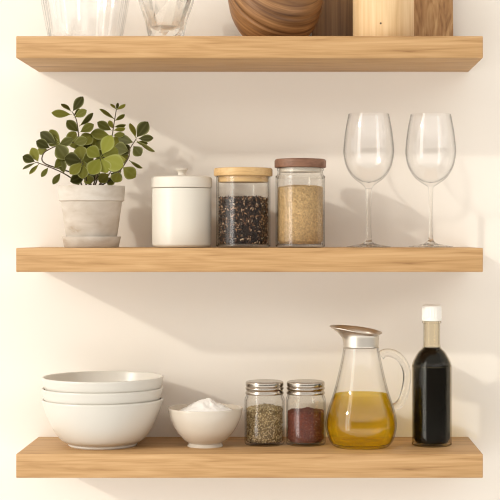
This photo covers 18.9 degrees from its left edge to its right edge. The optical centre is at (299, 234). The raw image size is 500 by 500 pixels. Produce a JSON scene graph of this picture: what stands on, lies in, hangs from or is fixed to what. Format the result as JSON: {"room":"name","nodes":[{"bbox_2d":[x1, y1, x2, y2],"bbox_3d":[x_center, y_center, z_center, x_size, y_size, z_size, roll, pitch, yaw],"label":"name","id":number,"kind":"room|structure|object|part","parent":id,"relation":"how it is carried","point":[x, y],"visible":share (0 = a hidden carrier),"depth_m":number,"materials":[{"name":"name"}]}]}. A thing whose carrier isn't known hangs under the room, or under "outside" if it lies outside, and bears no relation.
{"room":"kitchen","nodes":[
{"label":"kitchen","id":0,"kind":"room"},
{"bbox_2d":[42,371,163,393],"bbox_3d":[-0.321,0.268,2.442,0.197,0.076,0.197,0,0,30],"label":"bowl","id":1,"kind":"object","parent":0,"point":[88,382],"visible":0.5,"depth_m":2.40,"materials":[{"name":"white ceramic"}]},
{"bbox_2d":[0,0,499,499],"bbox_3d":[0.000,0.050,2.594,4.800,2.800,0.100,0,0,0],"label":"wall","id":2,"kind":"structure","parent":0,"point":[208,334],"depth_m":2.54,"materials":[{"name":"paint"}]},
{"bbox_2d":[16,36,482,71],"bbox_3d":[-0.079,-0.294,2.444,0.730,0.034,0.200,0,0,0],"label":"wooden shelf","id":3,"kind":"object","parent":2,"relation":"attached to","point":[41,53],"visible":1,"depth_m":2.34,"materials":[{"name":"brown wood"}]},
{"bbox_2d":[43,0,127,35],"bbox_3d":[-0.349,-0.409,2.434,0.152,0.196,0.152,0,0,14],"label":"glass vase","id":4,"kind":"object","parent":3,"relation":"on","point":[43,0],"visible":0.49,"depth_m":2.44,"materials":[{"name":"clear glass"}]},
{"bbox_2d":[138,0,193,35],"bbox_3d":[-0.216,-0.360,2.424,0.098,0.099,0.102,0,0,0],"label":"glass tumbler","id":5,"kind":"object","parent":3,"relation":"on","point":[161,17],"visible":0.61,"depth_m":2.40,"materials":[{"name":"clear glass"}]},
{"bbox_2d":[228,0,322,35],"bbox_3d":[-0.040,-0.373,2.432,0.155,0.124,0.155,0,0,0],"label":"wooden bowl","id":6,"kind":"object","parent":3,"relation":"on","point":[250,17],"visible":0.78,"depth_m":2.38,"materials":[{"name":"brown wood"}]},
{"bbox_2d":[312,0,352,35],"bbox_3d":[0.070,-0.437,2.523,0.100,0.250,0.038,0,0,0],"label":"cutting board","id":7,"kind":"object","parent":3,"relation":"on","point":[336,16],"visible":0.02,"depth_m":2.51,"materials":[{"name":"brown wood"}]},
{"bbox_2d":[353,0,413,35],"bbox_3d":[0.135,-0.396,2.426,0.099,0.170,0.099,0,0,0],"label":"wooden canister","id":8,"kind":"object","parent":3,"relation":"on","point":[370,17],"visible":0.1,"depth_m":2.38,"materials":[{"name":"brown wood"}]},
{"bbox_2d":[414,0,452,35],"bbox_3d":[0.192,-0.427,2.523,0.128,0.230,0.038,0,0,0],"label":"cutting board","id":9,"kind":"object","parent":3,"relation":"on","point":[431,17],"visible":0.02,"depth_m":2.51,"materials":[{"name":"brown wood"}]},
{"bbox_2d":[16,247,482,271],"bbox_3d":[-0.079,0.039,2.444,0.730,0.038,0.200,0,0,0],"label":"wooden shelf","id":10,"kind":"object","parent":2,"relation":"attached to","point":[30,259],"visible":0.97,"depth_m":2.34,"materials":[{"name":"brown wood"}]},
{"bbox_2d":[62,236,120,247],"bbox_3d":[-0.340,0.011,2.444,0.095,0.018,0.095,0,0,0],"label":"saucer","id":11,"kind":"object","parent":10,"relation":"on","point":[68,241],"visible":1,"depth_m":2.40,"materials":[{"name":"ceramic"}]},
{"bbox_2d":[23,96,154,235],"bbox_3d":[-0.341,-0.105,2.441,0.212,0.240,0.112,0,0,0],"label":"potted plant","id":12,"kind":"object","parent":11,"relation":"on","point":[87,210],"visible":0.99,"depth_m":2.42,"materials":[{"name":"green plant"}]},
{"bbox_3d":[-0.340,-0.032,2.444,0.108,0.094,0.108,0,0,0],"label":"pot","id":13,"kind":"part","parent":12,"relation":"part of","materials":[{"name":"ceramic"}]},
{"bbox_2d":[151,168,211,247],"bbox_3d":[-0.193,-0.044,2.444,0.099,0.129,0.099,0,0,0],"label":"canister","id":14,"kind":"object","parent":10,"relation":"on","point":[181,203],"visible":1,"depth_m":2.40,"materials":[{"name":"beige ceramic"}]},
{"bbox_3d":[-0.193,-0.086,2.444,0.099,0.020,0.099,0,0,0],"label":"lid","id":15,"kind":"part","parent":14,"relation":"part of","materials":[{"name":"white ceramic"}]},
{"bbox_3d":[-0.193,-0.103,2.444,0.020,0.012,0.020,0,0,0],"label":"knob","id":16,"kind":"part","parent":14,"relation":"part of","materials":[{"name":"white ceramic"}]},
{"bbox_2d":[214,167,272,247],"bbox_3d":[-0.092,-0.044,2.444,0.096,0.129,0.096,0,0,0],"label":"storage jar","id":17,"kind":"object","parent":10,"relation":"on","point":[224,174],"visible":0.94,"depth_m":2.41,"materials":[{"name":"clear glass"}]},
{"bbox_2d":[218,195,267,243],"bbox_3d":[-0.092,-0.025,2.444,0.082,0.080,0.082,0,0,0],"label":"seeds","id":18,"kind":"object","parent":17,"relation":"in","point":[242,219],"visible":1,"depth_m":2.41,"materials":[{"name":"black food"}]},
{"bbox_3d":[-0.092,-0.102,2.444,0.096,0.013,0.096,0,0,0],"label":"lid","id":19,"kind":"part","parent":17,"relation":"part of","materials":[{"name":"brown wood"}]},
{"bbox_2d":[274,158,325,247],"bbox_3d":[0.001,-0.052,2.444,0.084,0.144,0.084,0,0,0],"label":"storage jar","id":20,"kind":"object","parent":10,"relation":"on","point":[286,165],"visible":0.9,"depth_m":2.41,"materials":[{"name":"clear glass"}]},
{"bbox_3d":[0.001,-0.116,2.444,0.084,0.014,0.084,0,0,0],"label":"lid","id":21,"kind":"part","parent":20,"relation":"part of","materials":[{"name":"brown wood"}]},
{"bbox_2d":[278,185,322,243],"bbox_3d":[0.001,-0.034,2.444,0.074,0.098,0.074,0,0,17],"label":"grain","id":22,"kind":"object","parent":20,"relation":"in","point":[300,212],"visible":1,"depth_m":2.41,"materials":[{"name":"beige food"}]},
{"bbox_2d":[343,114,393,246],"bbox_3d":[0.113,-0.090,2.469,0.084,0.219,0.084,0,0,0],"label":"wine glass","id":23,"kind":"object","parent":10,"relation":"on","point":[368,243],"visible":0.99,"depth_m":2.46,"materials":[{"name":"clear glass"}]},
{"bbox_2d":[343,114,393,188],"bbox_3d":[0.113,-0.138,2.469,0.084,0.123,0.084,0,0,0],"label":"bowl","id":24,"kind":"object","parent":23,"relation":"on","point":[388,114],"depth_m":2.47,"materials":[{"name":"clear glass"}]},
{"bbox_3d":[0.113,-0.031,2.469,0.021,0.090,0.021,0,0,0],"label":"stem","id":25,"kind":"part","parent":23,"relation":"part of","materials":[{"name":"clear glass"}]},
{"bbox_2d":[405,114,455,246],"bbox_3d":[0.216,-0.090,2.479,0.084,0.219,0.084,0,0,0],"label":"wine glass","id":26,"kind":"object","parent":10,"relation":"on","point":[430,243],"visible":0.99,"depth_m":2.48,"materials":[{"name":"clear glass"}]},
{"bbox_2d":[405,114,455,182],"bbox_3d":[0.216,-0.138,2.479,0.084,0.123,0.084,0,0,0],"label":"bowl","id":27,"kind":"object","parent":26,"relation":"on","point":[450,114],"depth_m":2.48,"materials":[{"name":"clear glass"}]},
{"bbox_3d":[0.216,-0.031,2.479,0.021,0.090,0.021,0,0,0],"label":"stem","id":28,"kind":"part","parent":26,"relation":"part of","materials":[{"name":"clear glass"}]},
{"bbox_2d":[16,437,482,477],"bbox_3d":[-0.079,0.361,2.444,0.730,0.038,0.200,0,0,0],"label":"wooden shelf","id":29,"kind":"object","parent":2,"relation":"attached to","point":[44,457],"visible":0.98,"depth_m":2.34,"materials":[{"name":"brown wood"}]},
{"bbox_2d":[41,397,162,449],"bbox_3d":[-0.321,0.304,2.442,0.197,0.076,0.197,0,0,24],"label":"bowl","id":30,"kind":"object","parent":29,"relation":"on","point":[87,427],"visible":0.86,"depth_m":2.37,"materials":[{"name":"white ceramic"}]},
{"bbox_2d":[41,386,162,404],"bbox_3d":[-0.322,0.286,2.442,0.202,0.076,0.202,0,0,0],"label":"bowl","id":31,"kind":"object","parent":30,"relation":"on","point":[152,395],"visible":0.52,"depth_m":2.36,"materials":[{"name":"white ceramic"}]},
{"bbox_2d":[168,404,242,447],"bbox_3d":[-0.154,0.311,2.434,0.122,0.063,0.122,0,0,6],"label":"bowl","id":32,"kind":"object","parent":29,"relation":"on","point":[199,429],"visible":0.96,"depth_m":2.39,"materials":[{"name":"beige ceramic"}]},
{"bbox_2d":[179,398,230,411],"bbox_3d":[-0.154,0.293,2.434,0.111,0.058,0.111,0,0,0],"label":"flour","id":33,"kind":"object","parent":32,"relation":"in","point":[203,405],"visible":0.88,"depth_m":2.42,"materials":[{"name":"white food"}]},
{"bbox_2d":[245,379,284,446],"bbox_3d":[-0.058,0.290,2.454,0.065,0.104,0.065,0,0,0],"label":"spice jar","id":34,"kind":"object","parent":29,"relation":"on","point":[258,387],"visible":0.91,"depth_m":2.43,"materials":[{"name":"clear glass"}]},
{"bbox_2d":[246,403,282,442],"bbox_3d":[-0.058,0.306,2.454,0.061,0.062,0.060,0,0,0],"label":"seeds","id":35,"kind":"object","parent":34,"relation":"in","point":[264,422],"visible":1,"depth_m":2.43,"materials":[{"name":"beige food"}]},
{"bbox_3d":[-0.058,0.249,2.454,0.063,0.021,0.063,0,0,0],"label":"lid","id":36,"kind":"part","parent":34,"relation":"part of","materials":[{"name":"metal"}]},
{"bbox_2d":[286,379,324,446],"bbox_3d":[0.009,0.290,2.454,0.065,0.104,0.065,0,0,0],"label":"spice jar","id":37,"kind":"object","parent":29,"relation":"on","point":[299,387],"visible":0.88,"depth_m":2.43,"materials":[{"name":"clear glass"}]},
{"bbox_2d":[287,407,323,442],"bbox_3d":[0.009,0.309,2.454,0.061,0.056,0.061,0,0,0],"label":"spice","id":38,"kind":"object","parent":37,"relation":"in","point":[305,425],"visible":1,"depth_m":2.43,"materials":[{"name":"red food"}]},
{"bbox_3d":[0.009,0.249,2.454,0.063,0.021,0.063,0,0,0],"label":"lid","id":39,"kind":"part","parent":37,"relation":"part of","materials":[{"name":"metal"}]},
{"bbox_2d":[326,325,410,446],"bbox_3d":[0.100,0.244,2.430,0.118,0.196,0.115,0,0,-44],"label":"carafe","id":40,"kind":"object","parent":29,"relation":"on","point":[354,337],"visible":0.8,"depth_m":2.42,"materials":[{"name":"clear glass"}]},
{"bbox_2d":[327,391,394,445],"bbox_3d":[0.099,0.297,2.429,0.110,0.080,0.110,0,0,0],"label":"olive oil","id":41,"kind":"object","parent":40,"relation":"in","point":[355,418],"visible":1,"depth_m":2.39,"materials":[{"name":"yellow liquid"}]},
{"bbox_3d":[0.099,0.260,2.429,0.115,0.165,0.115,0,0,0],"label":"glass","id":42,"kind":"part","parent":40,"relation":"part of","materials":[{"name":"clear glass"}]},
{"bbox_3d":[0.153,0.234,2.429,0.054,0.101,0.015,0,0,0],"label":"handle","id":43,"kind":"part","parent":40,"relation":"part of","materials":[{"name":"clear glass"}]},
{"bbox_2d":[413,305,451,447],"bbox_3d":[0.214,0.228,2.442,0.065,0.229,0.065,0,0,0],"label":"sauce bottle","id":44,"kind":"object","parent":29,"relation":"on","point":[429,312],"visible":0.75,"depth_m":2.43,"materials":[{"name":"clear glass"}]},
{"bbox_2d":[413,347,449,443],"bbox_3d":[0.214,0.260,2.442,0.060,0.154,0.060,0,0,0],"label":"sauce","id":45,"kind":"object","parent":44,"relation":"in","point":[431,367],"visible":1,"depth_m":2.42,"materials":[{"name":"black liquid"}]},
{"bbox_3d":[0.214,0.241,2.442,0.065,0.202,0.065,0,0,0],"label":"glass","id":46,"kind":"part","parent":44,"relation":"part of","materials":[{"name":"glass"}]}
]}

